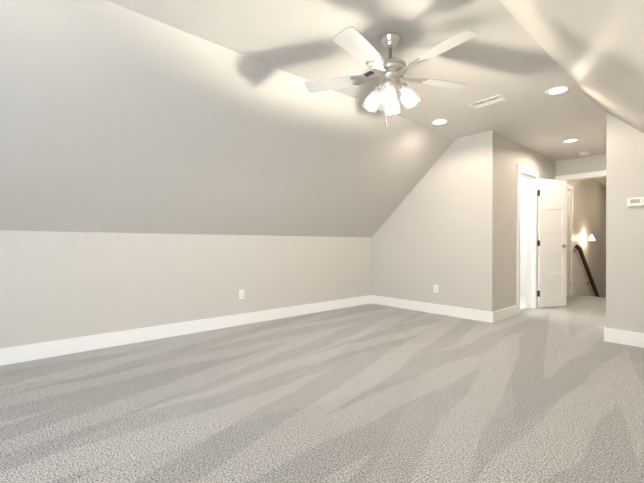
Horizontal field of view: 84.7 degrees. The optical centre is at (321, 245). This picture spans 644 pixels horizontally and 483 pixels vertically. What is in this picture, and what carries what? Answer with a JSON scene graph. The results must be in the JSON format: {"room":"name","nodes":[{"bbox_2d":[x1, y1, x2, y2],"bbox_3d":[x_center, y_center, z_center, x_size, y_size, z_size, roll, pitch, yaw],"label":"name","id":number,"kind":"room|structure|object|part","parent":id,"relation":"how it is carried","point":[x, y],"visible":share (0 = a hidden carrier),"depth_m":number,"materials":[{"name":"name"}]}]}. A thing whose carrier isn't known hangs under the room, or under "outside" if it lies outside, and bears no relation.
{"room":"empty attic room","nodes":[
{"label":"empty attic room","id":0,"kind":"room"},
{"bbox_2d":[0,231,370,347],"bbox_3d":[-1.980,0.459,3.563,7.620,1.170,0.100,0,0,-41],"label":"wall","id":1,"kind":"structure","parent":0,"point":[54,286],"depth_m":3.70,"materials":[{"name":"grey paint"}]},
{"bbox_2d":[0,295,370,365],"bbox_3d":[-1.948,0.914,3.516,7.404,0.140,0.016,0,0,-41],"label":"baseboard","id":2,"kind":"structure","parent":1,"relation":"attached to","point":[23,353],"depth_m":3.68,"materials":[{"name":"white wood"}]},
{"bbox_2d":[239,289,243,298],"bbox_3d":[-0.992,0.601,4.363,0.070,0.114,0.008,0,0,-41],"label":"electrical outlet","id":3,"kind":"object","parent":1,"relation":"attached to","point":[241,294],"visible":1,"depth_m":4.36,"materials":[{"name":"white plastic"}]},
{"bbox_2d":[0,0,454,237],"bbox_3d":[-1.469,-0.826,2.980,7.620,1.405,1.576,0,0,-41],"label":"ceiling","id":4,"kind":"structure","parent":0,"point":[114,118],"depth_m":2.99,"materials":[{"name":"grey paint"}]},
{"bbox_2d":[0,295,643,482],"bbox_3d":[0.807,1.016,3.037,11.500,0.060,4.980,0,0,-41],"label":"floor carpet","id":5,"kind":"object","parent":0,"point":[371,393],"visible":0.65,"depth_m":2.20,"materials":[{"name":"grey carpet"}]},
{"bbox_2d":[106,0,606,185],"bbox_3d":[2.178,-1.508,4.043,14.500,0.100,1.810,0,0,-41],"label":"ceiling","id":6,"kind":"structure","parent":0,"point":[503,53],"depth_m":2.69,"materials":[{"name":"white paint"}]},
{"bbox_2d":[305,27,477,125],"bbox_3d":[0.487,-1.140,2.438,1.208,0.624,1.189,0,0,-41],"label":"ceiling fan","id":7,"kind":"object","parent":6,"relation":"hanging from","point":[390,72],"visible":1,"depth_m":2.41,"materials":[{"name":"white wood"}]},
{"bbox_3d":[0.095,-1.190,2.597,0.311,0.032,0.433,0,0,-41],"label":"blade","id":8,"kind":"part","parent":7,"relation":"part of","materials":[{"name":"white wood"}]},
{"bbox_3d":[0.245,-1.189,2.147,0.459,0.032,0.202,0,0,-41],"label":"blade","id":9,"kind":"part","parent":7,"relation":"part of","materials":[{"name":"white wood"}]},
{"bbox_3d":[0.345,-1.027,2.514,0.119,0.153,0.128,0,0,-41],"label":"lamp shade","id":10,"kind":"part","parent":7,"relation":"part of","materials":[{"name":"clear glass"}]},
{"bbox_2d":[373,87,380,94],"bbox_3d":[0.391,-1.092,2.501,0.062,0.058,0.064,0,0,-41],"label":"socket","id":11,"kind":"object","parent":7,"relation":"attached to","point":[376,91],"depth_m":2.48,"materials":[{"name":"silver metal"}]},
{"bbox_3d":[0.483,-1.192,2.875,0.371,0.032,0.396,0,0,-41],"label":"blade","id":12,"kind":"part","parent":7,"relation":"part of","materials":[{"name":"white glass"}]},
{"bbox_3d":[0.436,-1.026,2.339,0.128,0.153,0.119,0,0,-41],"label":"lamp shade","id":13,"kind":"part","parent":7,"relation":"part of","materials":[{"name":"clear glass"}]},
{"bbox_3d":[0.478,-1.194,2.472,0.220,0.185,0.220,0,0,-41],"label":"motor","id":14,"kind":"part","parent":7,"relation":"part of","materials":[{"name":"silver metal"}]},
{"bbox_3d":[0.520,-1.027,2.605,0.128,0.153,0.119,0,0,-41],"label":"lamp shade","id":15,"kind":"part","parent":7,"relation":"part of","materials":[{"name":"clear glass"}]},
{"bbox_2d":[399,83,407,91],"bbox_3d":[0.565,-1.092,2.443,0.062,0.058,0.064,0,0,-41],"label":"socket","id":16,"kind":"object","parent":7,"relation":"attached to","point":[403,87],"depth_m":2.42,"materials":[{"name":"silver metal"}]},
{"bbox_3d":[0.611,-1.027,2.431,0.119,0.153,0.128,0,0,-41],"label":"lamp shade","id":17,"kind":"part","parent":7,"relation":"part of","materials":[{"name":"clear glass"}]},
{"bbox_3d":[0.863,-1.190,2.588,0.446,0.032,0.277,0,0,-41],"label":"blade","id":18,"kind":"part","parent":7,"relation":"part of","materials":[{"name":"white wood"}]},
{"bbox_3d":[0.703,-1.189,2.143,0.161,0.032,0.460,0,0,-41],"label":"blade","id":19,"kind":"part","parent":7,"relation":"part of","materials":[{"name":"white wood"}]},
{"bbox_2d":[431,119,448,124],"bbox_3d":[1.388,-1.454,4.167,0.200,0.009,0.200,0,0,-41],"label":"recessed light","id":20,"kind":"object","parent":6,"relation":"in","point":[439,122],"visible":1,"depth_m":4.16,"materials":[{"name":"white"}]},
{"bbox_2d":[468,94,506,108],"bbox_3d":[1.670,-1.452,3.576,0.170,0.008,0.320,0,0,-41],"label":"ceiling vent","id":21,"kind":"object","parent":6,"relation":"in","point":[488,101],"visible":0.96,"depth_m":3.56,"materials":[{"name":"white metal"}]},
{"bbox_2d":[545,86,569,94],"bbox_3d":[2.206,-1.450,3.316,0.200,0.009,0.200,0,0,-41],"label":"recessed light","id":22,"kind":"object","parent":6,"relation":"in","point":[557,90],"visible":1,"depth_m":3.31,"materials":[{"name":"white glass"}]},
{"bbox_2d":[562,138,579,142],"bbox_3d":[3.462,-1.456,4.916,0.200,0.009,0.200,0,0,-41],"label":"recessed light","id":23,"kind":"object","parent":6,"relation":"in","point":[571,140],"visible":0.96,"depth_m":4.91,"materials":[{"name":"white"}]},
{"bbox_2d":[579,151,589,154],"bbox_3d":[4.117,-1.444,5.548,0.136,0.038,0.136,0,0,-41],"label":"smoke detector","id":24,"kind":"object","parent":6,"relation":"attached to","point":[584,153],"visible":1,"depth_m":5.50,"materials":[{"name":"white plastic"}]},
{"bbox_2d":[371,113,643,332],"bbox_3d":[2.322,-0.234,4.368,0.100,2.550,4.580,0,0,-41],"label":"wall","id":25,"kind":"structure","parent":0,"point":[438,227],"depth_m":4.68,"materials":[{"name":"grey paint"}]},
{"bbox_2d":[371,295,492,322],"bbox_3d":[1.496,0.908,5.221,0.016,0.140,2.016,0,0,-41],"label":"baseboard","id":26,"kind":"structure","parent":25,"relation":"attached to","point":[471,314],"depth_m":5.05,"materials":[{"name":"white wood"}]},
{"bbox_2d":[433,285,437,292],"bbox_3d":[1.631,0.619,5.073,0.008,0.114,0.070,0,0,-41],"label":"electrical outlet","id":27,"kind":"object","parent":25,"relation":"attached to","point":[435,288],"visible":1,"depth_m":5.07,"materials":[{"name":"white plastic"}]},
{"bbox_2d":[604,328,643,347],"bbox_3d":[3.312,0.916,3.163,0.016,0.140,1.256,0,0,-41],"label":"baseboard","id":28,"kind":"structure","parent":25,"relation":"attached to","point":[629,338],"depth_m":3.50,"materials":[{"name":"white wood"}]},
{"bbox_2d":[627,197,643,206],"bbox_3d":[3.055,-0.425,3.441,0.026,0.084,0.124,0,0,-41],"label":"thermostat","id":29,"kind":"object","parent":25,"relation":"attached to","point":[637,201],"visible":0.96,"depth_m":3.43,"materials":[{"name":"white plastic"}]},
{"bbox_2d":[520,177,526,297],"bbox_3d":[3.502,-0.218,6.930,0.100,2.500,1.700,0,0,-41],"label":"wall","id":30,"kind":"structure","parent":0,"point":[523,237],"depth_m":6.58,"materials":[{"name":"white paint"}]},
{"bbox_2d":[520,297,527,309],"bbox_3d":[2.535,1.003,6.081,2.480,0.064,1.700,0,0,-41],"label":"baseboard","id":31,"kind":"structure","parent":0,"point":[523,303],"depth_m":5.92,"materials":[{"name":"white wood"}]},
{"bbox_2d":[496,132,605,310],"bbox_3d":[4.780,0.852,6.861,6.880,4.640,0.100,0,0,-41],"label":"wall","id":32,"kind":"structure","parent":0,"point":[589,207],"depth_m":5.17,"materials":[{"name":"grey paint"}]},
{"bbox_2d":[493,305,516,322],"bbox_3d":[2.460,0.910,4.737,0.790,0.140,0.016,0,0,-41],"label":"baseboard","id":33,"kind":"structure","parent":32,"relation":"attached to","point":[503,314],"depth_m":4.69,"materials":[{"name":"white wood"}]},
{"bbox_2d":[527,179,527,306],"bbox_3d":[3.278,-0.086,5.612,0.091,2.125,0.018,0,0,-41],"label":"door frame","id":34,"kind":"structure","parent":32,"relation":"attached to","point":[527,242],"depth_m":5.58,"materials":[{"name":"white wood"}]},
{"bbox_2d":[520,172,534,178],"bbox_3d":[3.037,-1.052,5.316,0.630,0.020,0.100,0,0,-41],"label":"trim","id":35,"kind":"structure","parent":32,"relation":"attached to","point":[523,175],"depth_m":5.34,"materials":[{"name":"white wood"}]},
{"bbox_2d":[517,164,538,314],"bbox_3d":[3.075,-0.085,5.275,0.840,2.125,0.018,0,0,-41],"label":"door frame","id":36,"kind":"structure","parent":32,"relation":"attached to","point":[518,239],"depth_m":5.12,"materials":[{"name":"white wood"}]},
{"bbox_2d":[528,178,534,307],"bbox_3d":[3.280,-0.043,5.535,0.020,2.040,0.100,0,0,-41],"label":"trim","id":37,"kind":"structure","parent":32,"relation":"attached to","point":[531,243],"depth_m":5.53,"materials":[{"name":"white wood"}]},
{"bbox_2d":[537,179,566,307],"bbox_3d":[3.628,-0.035,5.573,0.597,2.000,0.151,0,0,-19],"label":"bathroom door","id":38,"kind":"structure","parent":32,"relation":"in","point":[552,243],"depth_m":5.56,"materials":[{"name":"white wood"}]},
{"bbox_2d":[566,190,570,296],"bbox_3d":[4.505,-0.039,6.574,0.686,2.000,0.151,0,0,-41],"label":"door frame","id":39,"kind":"structure","parent":32,"relation":"in","point":[568,236],"depth_m":6.71,"materials":[{"name":"white wood"}]},
{"bbox_2d":[570,223,570,295],"bbox_3d":[4.743,-0.048,6.825,0.020,2.040,0.100,0,0,-41],"label":"trim","id":40,"kind":"structure","parent":32,"relation":"attached to","point":[570,259],"depth_m":6.78,"materials":[{"name":"white wood"}]},
{"bbox_2d":[571,186,572,295],"bbox_3d":[4.819,-0.090,6.813,0.091,2.125,0.018,0,0,-41],"label":"door frame","id":41,"kind":"structure","parent":32,"relation":"attached to","point":[572,241],"depth_m":6.79,"materials":[{"name":"white wood"}]},
{"bbox_2d":[573,251,591,295],"bbox_3d":[6.090,1.739,7.941,3.290,3.262,0.018,0,0,-41],"label":"wall","id":42,"kind":"structure","parent":32,"relation":"attached to","point":[580,286],"depth_m":7.09,"materials":[{"name":"white paint"}]},
{"bbox_2d":[574,244,599,296],"bbox_3d":[6.016,1.038,7.791,3.042,2.126,0.104,0,0,-41],"label":"stair rail","id":43,"kind":"object","parent":32,"relation":"attached to","point":[585,265],"visible":0.73,"depth_m":7.24,"materials":[{"name":"brown wood"}]},
{"bbox_2d":[583,235,595,240],"bbox_3d":[5.582,-0.154,7.369,0.140,0.140,0.195,0,0,-41],"label":"sconce","id":44,"kind":"object","parent":32,"relation":"attached to","point":[590,238],"visible":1,"depth_m":7.35,"materials":[{"name":"white glass"}]},
{"bbox_2d":[499,0,643,132],"bbox_3d":[0.534,-0.816,0.709,7.620,1.401,1.401,0,0,-41],"label":"ceiling","id":45,"kind":"structure","parent":0,"point":[594,49],"depth_m":1.87,"materials":[{"name":"grey paint"}]},
{"bbox_2d":[555,154,605,175],"bbox_3d":[4.478,-1.289,5.760,0.120,0.350,1.140,0,0,-41],"label":"wall","id":46,"kind":"structure","parent":0,"point":[593,163],"depth_m":5.87,"materials":[{"name":"grey paint"}]},
{"bbox_2d":[555,170,605,180],"bbox_3d":[4.478,-1.154,5.761,0.156,0.090,1.140,0,0,-41],"label":"door frame","id":47,"kind":"structure","parent":46,"relation":"attached to","point":[587,175],"depth_m":5.85,"materials":[{"name":"white wood"}]}
]}

